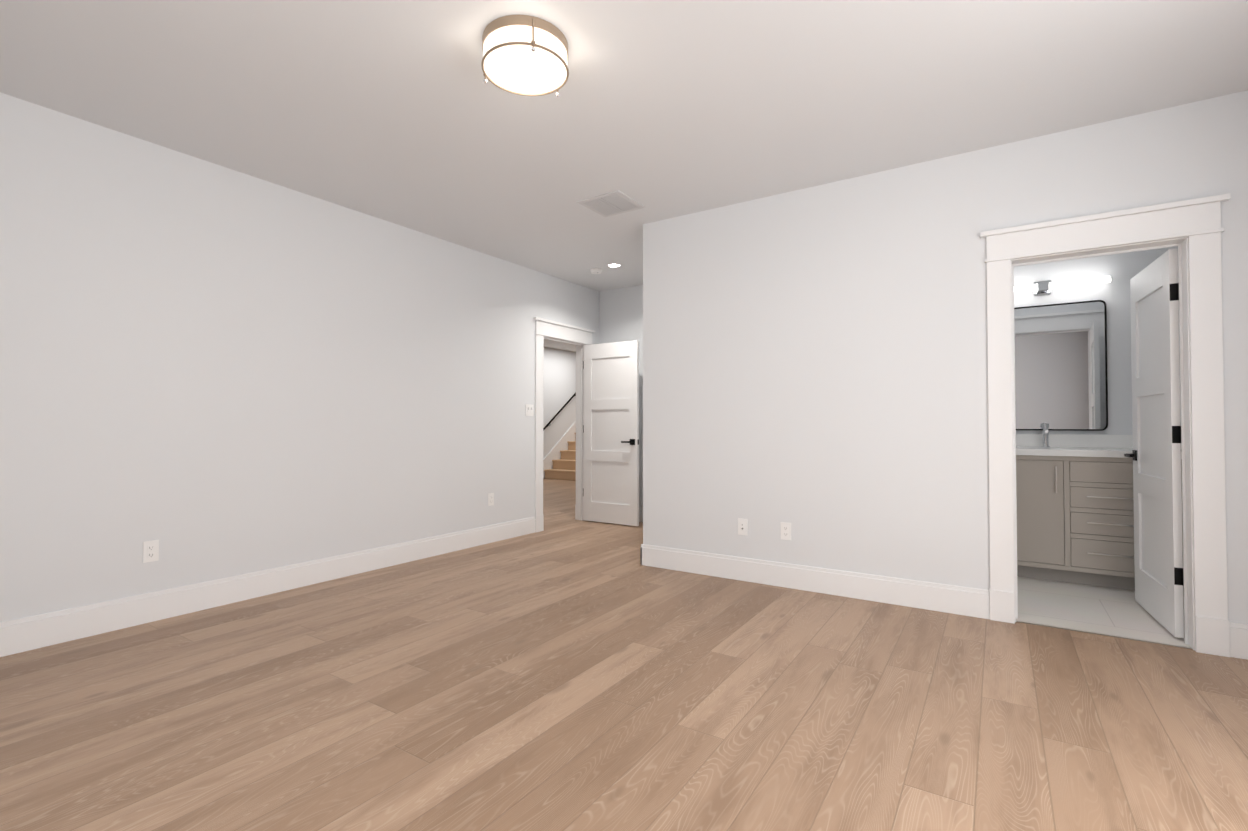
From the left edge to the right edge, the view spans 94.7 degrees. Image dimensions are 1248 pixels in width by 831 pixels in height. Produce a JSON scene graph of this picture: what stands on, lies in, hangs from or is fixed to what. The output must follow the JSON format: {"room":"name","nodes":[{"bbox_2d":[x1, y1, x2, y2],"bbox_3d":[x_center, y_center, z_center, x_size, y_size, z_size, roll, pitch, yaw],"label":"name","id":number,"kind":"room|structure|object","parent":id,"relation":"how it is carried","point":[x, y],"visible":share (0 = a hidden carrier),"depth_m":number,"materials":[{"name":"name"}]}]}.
{"room":"empty bedroom","nodes":[
{"label":"empty bedroom","id":0,"kind":"room"},
{"bbox_2d":[0,92,598,621],"bbox_3d":[-0.370,-0.127,6.982,0.120,2.740,13.000,-1,-1,33],"label":"wall","id":1,"kind":"structure","parent":0,"point":[208,370],"depth_m":3.60,"materials":[{"name":"paint"}]},
{"bbox_2d":[143,540,158,562],"bbox_3d":[-2.696,0.780,3.278,0.007,0.118,0.072,-1,-1,33],"label":"electrical outlet","id":2,"kind":"object","parent":1,"relation":"attached to","point":[150,551],"visible":1,"depth_m":3.27,"materials":[{"name":"white plastic"}]},
{"bbox_2d":[0,517,534,656],"bbox_3d":[-2.353,1.106,3.792,0.016,0.165,5.226,-1,-1,33],"label":"baseboard","id":3,"kind":"structure","parent":1,"relation":"attached to","point":[20,635],"depth_m":3.56,"materials":[{"name":"paint"}]},
{"bbox_2d":[488,493,493,505],"bbox_3d":[-1.266,0.807,5.473,0.007,0.118,0.072,-1,-1,33],"label":"electrical outlet","id":4,"kind":"object","parent":1,"relation":"attached to","point":[490,499],"visible":1,"depth_m":5.47,"materials":[{"name":"white plastic"}]},
{"bbox_2d":[525,404,533,415],"bbox_3d":[-0.974,-0.045,5.936,0.009,0.118,0.115,-1,-1,33],"label":"light switch","id":5,"kind":"object","parent":1,"relation":"attached to","point":[529,409],"visible":1,"depth_m":5.93,"materials":[{"name":"white plastic"}]},
{"bbox_2d":[533,317,594,531],"bbox_3d":[-0.713,0.114,6.452,0.204,2.241,1.045,-1,-1,33],"label":"door frame","id":6,"kind":"structure","parent":1,"relation":"attached to","point":[578,337],"depth_m":6.29,"materials":[{"name":"paint"}]},
{"bbox_2d":[583,340,638,525],"bbox_3d":[-0.167,0.206,6.514,0.770,2.035,0.139,-1,-1,33],"label":"entry door","id":7,"kind":"structure","parent":1,"relation":"in","point":[611,436],"depth_m":6.49,"materials":[{"name":"paint"}]},
{"bbox_2d":[543,347,575,478],"bbox_3d":[-2.565,-0.063,10.667,0.120,2.740,9.220,-1,-1,33],"label":"wall","id":8,"kind":"structure","parent":0,"point":[559,381],"depth_m":12.32,"materials":[{"name":"paint"}]},
{"bbox_2d":[543,392,575,430],"bbox_3d":[-1.015,-0.568,12.858,0.092,1.933,2.605,-1,-1,33],"label":"handrail","id":9,"kind":"object","parent":8,"relation":"attached to","point":[553,418],"visible":0.4,"depth_m":12.22,"materials":[{"name":"black"}]},
{"bbox_2d":[543,421,575,478],"bbox_3d":[-1.023,0.280,12.900,0.019,2.543,3.292,-1,-1,33],"label":"trim","id":10,"kind":"structure","parent":8,"relation":"attached to","point":[554,453],"depth_m":12.32,"materials":[{"name":"paint"}]},
{"bbox_2d":[0,479,1247,830],"bbox_3d":[0.287,1.286,6.530,9.390,0.100,13.000,-1,-1,33],"label":"floor","id":11,"kind":"structure","parent":0,"point":[564,669],"depth_m":2.23,"materials":[{"name":"brown wood"}]},
{"bbox_2d":[544,433,575,480],"bbox_3d":[-0.455,0.310,12.818,1.014,2.068,2.834,-1,-1,33],"label":"staircase","id":12,"kind":"structure","parent":11,"relation":"on","point":[564,467],"depth_m":11.92,"materials":[{"name":"brown wood"}]},
{"bbox_2d":[0,0,1247,351],"bbox_3d":[0.287,-1.554,6.579,9.390,0.100,13.000,-1,-1,33],"label":"ceiling","id":13,"kind":"structure","parent":0,"point":[398,112],"depth_m":2.79,"materials":[{"name":"paint"}]},
{"bbox_2d":[481,15,568,96],"bbox_3d":[-0.416,-1.502,2.450,0.367,0.145,0.374,-1,-1,33],"label":"drum ceiling light","id":14,"kind":"object","parent":13,"relation":"attached to","point":[525,55],"visible":1,"depth_m":2.37,"materials":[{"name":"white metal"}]},
{"bbox_2d":[590,268,601,273],"bbox_3d":[-0.293,-1.495,6.013,0.132,0.035,0.132,-1,-1,33],"label":"smoke detector","id":15,"kind":"object","parent":13,"relation":"attached to","point":[595,270],"visible":0.98,"depth_m":5.97,"materials":[{"name":"white plastic"}]},
{"bbox_2d":[577,190,644,216],"bbox_3d":[-0.092,-1.540,4.218,0.360,0.008,0.360,-1,-1,33],"label":"ceiling vent","id":16,"kind":"object","parent":13,"relation":"in","point":[612,203],"visible":1,"depth_m":4.21,"materials":[{"name":"white metal"}]},
{"bbox_2d":[607,263,620,266],"bbox_3d":[-0.101,-1.514,5.832,0.150,0.010,0.150,-1,-1,33],"label":"recessed light","id":17,"kind":"object","parent":13,"relation":"in","point":[613,265],"visible":1,"depth_m":5.83,"materials":[{"name":"plastic"}]},
{"bbox_2d":[599,246,1180,507],"bbox_3d":[1.953,-0.151,5.585,5.300,2.740,0.120,-1,-1,33],"label":"wall","id":18,"kind":"structure","parent":0,"point":[620,314],"depth_m":4.46,"materials":[{"name":"paint"}]},
{"bbox_2d":[639,507,642,521],"bbox_3d":[0.383,1.153,6.504,1.640,0.165,0.016,-1,-1,33],"label":"baseboard","id":19,"kind":"structure","parent":18,"relation":"attached to","point":[640,509],"depth_m":6.62,"materials":[{"name":"paint"}]},
{"bbox_2d":[1014,300,1107,430],"bbox_3d":[3.349,-0.373,4.590,0.780,1.000,0.026,-1,-1,33],"label":"bathroom mirror","id":20,"kind":"object","parent":18,"relation":"attached to","point":[1061,380],"visible":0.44,"depth_m":4.52,"materials":[{"name":"black mirror"}]},
{"bbox_2d":[1014,276,1112,295],"bbox_3d":[3.329,-1.013,4.569,0.836,0.110,0.103,-1,-1,33],"label":"sconce","id":21,"kind":"object","parent":18,"relation":"attached to","point":[1041,287],"visible":0.79,"depth_m":4.50,"materials":[{"name":"silver metal"}]},
{"bbox_2d":[1016,434,1132,445],"bbox_3d":[3.376,0.207,4.566,1.790,0.100,0.020,-1,-1,33],"label":"backsplash","id":22,"kind":"structure","parent":18,"relation":"attached to","point":[1021,439],"depth_m":4.46,"materials":[{"name":"white stone"}]},
{"bbox_2d":[643,90,1247,623],"bbox_3d":[1.714,-0.183,3.692,3.635,2.740,0.140,-1,-1,33],"label":"wall","id":23,"kind":"structure","parent":0,"point":[815,366],"depth_m":3.69,"materials":[{"name":"paint"}]},
{"bbox_2d":[738,518,747,534],"bbox_3d":[0.854,0.810,4.143,0.072,0.118,0.014,-1,-1,33],"label":"outlet","id":24,"kind":"object","parent":23,"relation":"attached to","point":[742,526],"visible":1,"depth_m":4.14,"materials":[{"name":"white plastic"}]},
{"bbox_2d":[781,522,790,539],"bbox_3d":[1.118,0.807,3.974,0.072,0.118,0.007,-1,-1,33],"label":"outlet","id":25,"kind":"object","parent":23,"relation":"attached to","point":[785,531],"visible":1,"depth_m":3.97,"materials":[{"name":"white plastic"}]},
{"bbox_2d":[640,544,989,618],"bbox_3d":[1.122,1.109,3.962,2.357,0.165,0.016,-1,-1,33],"label":"baseboard","id":26,"kind":"structure","parent":23,"relation":"attached to","point":[967,601],"depth_m":3.80,"materials":[{"name":"paint"}]},
{"bbox_2d":[1016,621,1191,648],"bbox_3d":[2.538,1.174,3.078,0.730,0.004,0.014,-1,-1,33],"label":"trim","id":27,"kind":"structure","parent":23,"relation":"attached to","point":[1106,635],"depth_m":3.05,"materials":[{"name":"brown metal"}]},
{"bbox_2d":[980,193,1230,656],"bbox_3d":[2.562,0.057,3.135,1.030,2.241,0.224,-1,-1,33],"label":"door frame","id":28,"kind":"structure","parent":23,"relation":"attached to","point":[1192,229],"depth_m":2.94,"materials":[{"name":"paint"}]},
{"bbox_2d":[1124,249,1183,637],"bbox_3d":[3.046,0.151,3.325,0.148,2.035,0.753,-1,-1,33],"label":"bathroom door","id":29,"kind":"structure","parent":23,"relation":"in","point":[1156,456],"depth_m":3.25,"materials":[{"name":"paint"}]},
{"bbox_2d":[1230,622,1247,659],"bbox_3d":[3.049,1.087,2.707,0.286,0.165,0.016,-1,-1,33],"label":"baseboard","id":30,"kind":"structure","parent":23,"relation":"attached to","point":[1238,631],"depth_m":2.76,"materials":[{"name":"paint"}]},
{"bbox_2d":[1016,577,1189,646],"bbox_3d":[2.287,1.248,4.328,3.635,0.100,1.822,-1,-1,33],"label":"floor","id":31,"kind":"structure","parent":0,"point":[1107,610],"depth_m":3.47,"materials":[{"name":"white tile"}]},
{"bbox_2d":[1016,454,1183,595],"bbox_3d":[3.209,0.747,4.299,1.790,0.900,0.634,-1,-1,33],"label":"bathroom vanity","id":32,"kind":"object","parent":31,"relation":"on","point":[1075,508],"depth_m":4.01,"materials":[{"name":"grey wood"}]},
{"bbox_2d":[1016,446,1181,457],"bbox_3d":[3.212,0.275,4.312,1.790,0.045,0.622,-1,-1,33],"label":"countertop","id":33,"kind":"structure","parent":32,"relation":"on","point":[1019,449],"depth_m":4.10,"materials":[{"name":"white stone"}]}
]}

